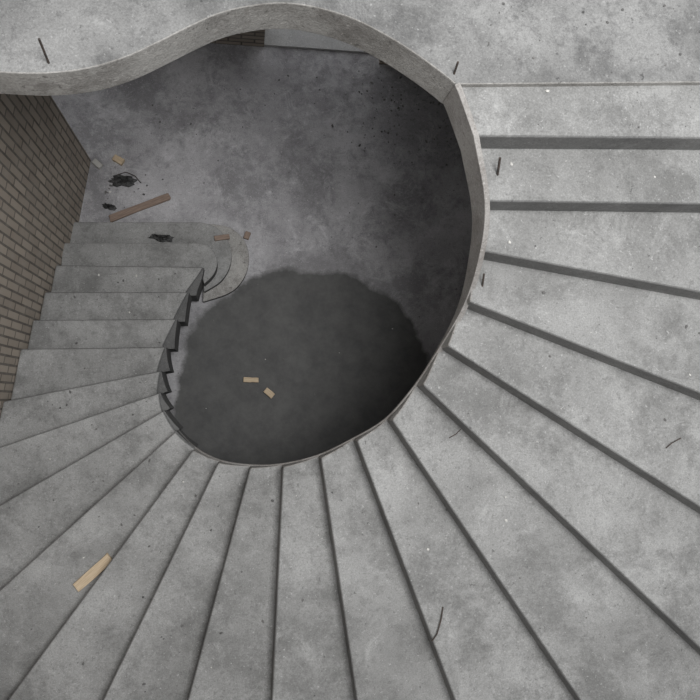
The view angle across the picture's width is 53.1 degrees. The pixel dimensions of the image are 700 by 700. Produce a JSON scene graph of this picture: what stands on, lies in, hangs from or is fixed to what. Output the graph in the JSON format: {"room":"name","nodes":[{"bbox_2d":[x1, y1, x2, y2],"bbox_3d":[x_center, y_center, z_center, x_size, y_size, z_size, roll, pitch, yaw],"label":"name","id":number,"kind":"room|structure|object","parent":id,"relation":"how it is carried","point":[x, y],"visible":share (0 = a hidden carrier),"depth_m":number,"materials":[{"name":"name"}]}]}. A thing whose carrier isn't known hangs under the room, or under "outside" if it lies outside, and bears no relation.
{"room":"stairwell","nodes":[
{"label":"stairwell","id":0,"kind":"room"},
{"bbox_2d":[0,94,90,416],"bbox_3d":[-2.692,0.850,4.511,0.250,3.495,5.627,9,84,-8],"label":"brick wall","id":1,"kind":"structure","parent":0,"point":[44,166],"depth_m":5.19,"materials":[{"name":"brown brick"}]},
{"bbox_2d":[51,43,471,463],"bbox_3d":[-1.026,0.312,6.657,6.800,0.150,6.964,0,86,-9],"label":"floor","id":2,"kind":"structure","parent":0,"point":[347,294],"depth_m":6.76,"materials":[{"name":"concrete"}]},
{"bbox_2d":[92,159,102,169],"bbox_3d":[-2.345,-1.728,6.502,0.092,0.050,0.056,40,81,-4],"label":"fragment","id":3,"kind":"object","parent":2,"relation":"on","point":[95,162],"visible":1,"depth_m":6.48,"materials":[{"name":"paint"}]},
{"bbox_2d":[102,203,116,210],"bbox_3d":[-2.234,-1.334,6.475,0.143,0.072,0.059,12,84,-8],"label":"rag","id":4,"kind":"object","parent":2,"relation":"on","point":[105,205],"visible":1,"depth_m":6.49,"materials":[{"name":"black fabric"}]},
{"bbox_2d":[112,154,124,165],"bbox_3d":[-2.160,-1.774,6.534,0.099,0.050,0.065,30,82,-5],"label":"fragment","id":5,"kind":"object","parent":2,"relation":"on","point":[116,158],"visible":1,"depth_m":6.51,"materials":[{"name":"brown wood"}]},
{"bbox_2d":[108,174,137,186],"bbox_3d":[-2.121,-1.584,6.511,0.272,0.072,0.121,-2,86,-9],"label":"rag","id":6,"kind":"object","parent":2,"relation":"on","point":[118,180],"visible":1,"depth_m":6.52,"materials":[{"name":"black fabric"}]},
{"bbox_2d":[109,193,170,221],"bbox_3d":[-1.964,-1.332,6.542,0.597,0.030,0.068,-24,90,-10],"label":"plank","id":7,"kind":"object","parent":2,"relation":"on","point":[163,198],"visible":0.96,"depth_m":6.53,"materials":[{"name":"brown wood"}]},
{"bbox_2d":[211,30,264,46],"bbox_3d":[-2.352,-3.214,4.865,3.594,3.495,0.220,0,86,-9],"label":"brick pier","id":8,"kind":"object","parent":2,"relation":"on","point":[253,38],"visible":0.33,"depth_m":6.71,"materials":[{"name":"brown brick"}]},
{"bbox_2d":[243,231,250,239],"bbox_3d":[-0.981,-1.091,6.670,0.056,0.040,0.072,20,83,-7],"label":"wood block","id":9,"kind":"object","parent":2,"relation":"on","point":[247,234],"visible":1,"depth_m":6.65,"materials":[{"name":"brown wood"}]},
{"bbox_2d":[243,377,258,382],"bbox_3d":[-0.929,0.281,6.576,0.144,0.040,0.049,2,85,-9],"label":"wood block","id":10,"kind":"object","parent":2,"relation":"on","point":[245,379],"visible":1,"depth_m":6.56,"materials":[{"name":"beige wood"}]},
{"bbox_2d":[264,388,274,397],"bbox_3d":[-0.761,0.405,6.593,0.100,0.040,0.060,40,81,-4],"label":"wood block","id":11,"kind":"object","parent":2,"relation":"on","point":[267,391],"visible":1,"depth_m":6.57,"materials":[{"name":"beige wood"}]},
{"bbox_2d":[264,29,365,52],"bbox_3d":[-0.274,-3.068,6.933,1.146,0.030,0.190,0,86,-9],"label":"wall","id":12,"kind":"structure","parent":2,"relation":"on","point":[286,38],"depth_m":6.89,"materials":[{"name":"concrete"}]},
{"bbox_2d":[0,82,699,699],"bbox_3d":[-0.153,1.167,4.766,5.616,3.718,4.966,0,86,-9],"label":"spiral staircase","id":13,"kind":"structure","parent":2,"relation":"on","point":[639,638],"depth_m":4.16,"materials":[{"name":"concrete"}]},
{"bbox_2d":[73,553,111,591],"bbox_3d":[-1.740,1.508,4.745,0.300,0.025,0.075,-42,93,-9],"label":"wood offcut","id":14,"kind":"object","parent":13,"relation":"on","point":[99,567],"visible":0.86,"depth_m":4.73,"materials":[{"name":"beige wood"}]},
{"bbox_2d":[148,234,173,241],"bbox_3d":[-1.724,-1.026,6.369,0.240,0.071,0.077,4,85,-8],"label":"rag","id":15,"kind":"object","parent":13,"relation":"on","point":[161,238],"visible":1,"depth_m":6.38,"materials":[{"name":"black fabric"}]},
{"bbox_2d":[214,234,229,240],"bbox_3d":[-1.185,-1.040,6.478,0.140,0.030,0.048,-10,87,-9],"label":"wood block","id":16,"kind":"object","parent":13,"relation":"on","point":[225,236],"visible":1,"depth_m":6.46,"materials":[{"name":"brown wood"}]},
{"bbox_2d":[431,607,443,640],"bbox_3d":[0.521,1.614,4.112,0.018,0.023,0.206,20,83,-7],"label":"wire","id":17,"kind":"object","parent":13,"relation":"on","point":[442,607],"visible":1,"depth_m":4.10,"materials":[{"name":"metal"}]},
{"bbox_2d":[496,157,500,175],"bbox_3d":[0.706,-0.865,3.328,0.012,0.116,0.075,-23,90,-10],"label":"pin","id":18,"kind":"object","parent":13,"relation":"on","point":[499,159],"visible":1,"depth_m":3.31,"materials":[{"name":"metal"}]},
{"bbox_2d":[18,2,699,695],"bbox_3d":[-0.116,0.133,4.849,5.013,3.728,6.257,0,86,-9],"label":"rubble","id":19,"kind":"object","parent":2,"relation":"on","point":[503,3],"visible":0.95,"depth_m":5.28,"materials":[{"name":"grey concrete"}]},
{"bbox_2d":[49,77,690,667],"bbox_3d":[-0.013,0.009,4.890,4.409,3.695,5.780,10,84,-8],"label":"crumbs","id":20,"kind":"object","parent":2,"relation":"on","point":[547,90],"visible":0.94,"depth_m":4.14,"materials":[{"name":"white concrete"}]},
{"bbox_2d":[0,0,699,103],"bbox_3d":[0.125,-2.215,3.288,5.578,0.220,2.201,0,86,-9],"label":"landing slab","id":21,"kind":"object","parent":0,"point":[89,45],"visible":1,"depth_m":3.17,"materials":[{"name":"concrete"}]},
{"bbox_2d":[38,38,49,63],"bbox_3d":[-1.235,-1.202,2.831,0.011,0.162,0.041,0,86,-9],"label":"pin","id":22,"kind":"object","parent":21,"relation":"on","point":[39,39],"visible":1,"depth_m":2.81,"materials":[{"name":"metal"}]},
{"bbox_2d":[453,61,458,74],"bbox_3d":[0.472,-1.255,3.134,0.010,0.093,0.036,-10,87,-9],"label":"pin","id":23,"kind":"object","parent":21,"relation":"on","point":[457,63],"visible":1,"depth_m":3.12,"materials":[{"name":"metal"}]}
]}

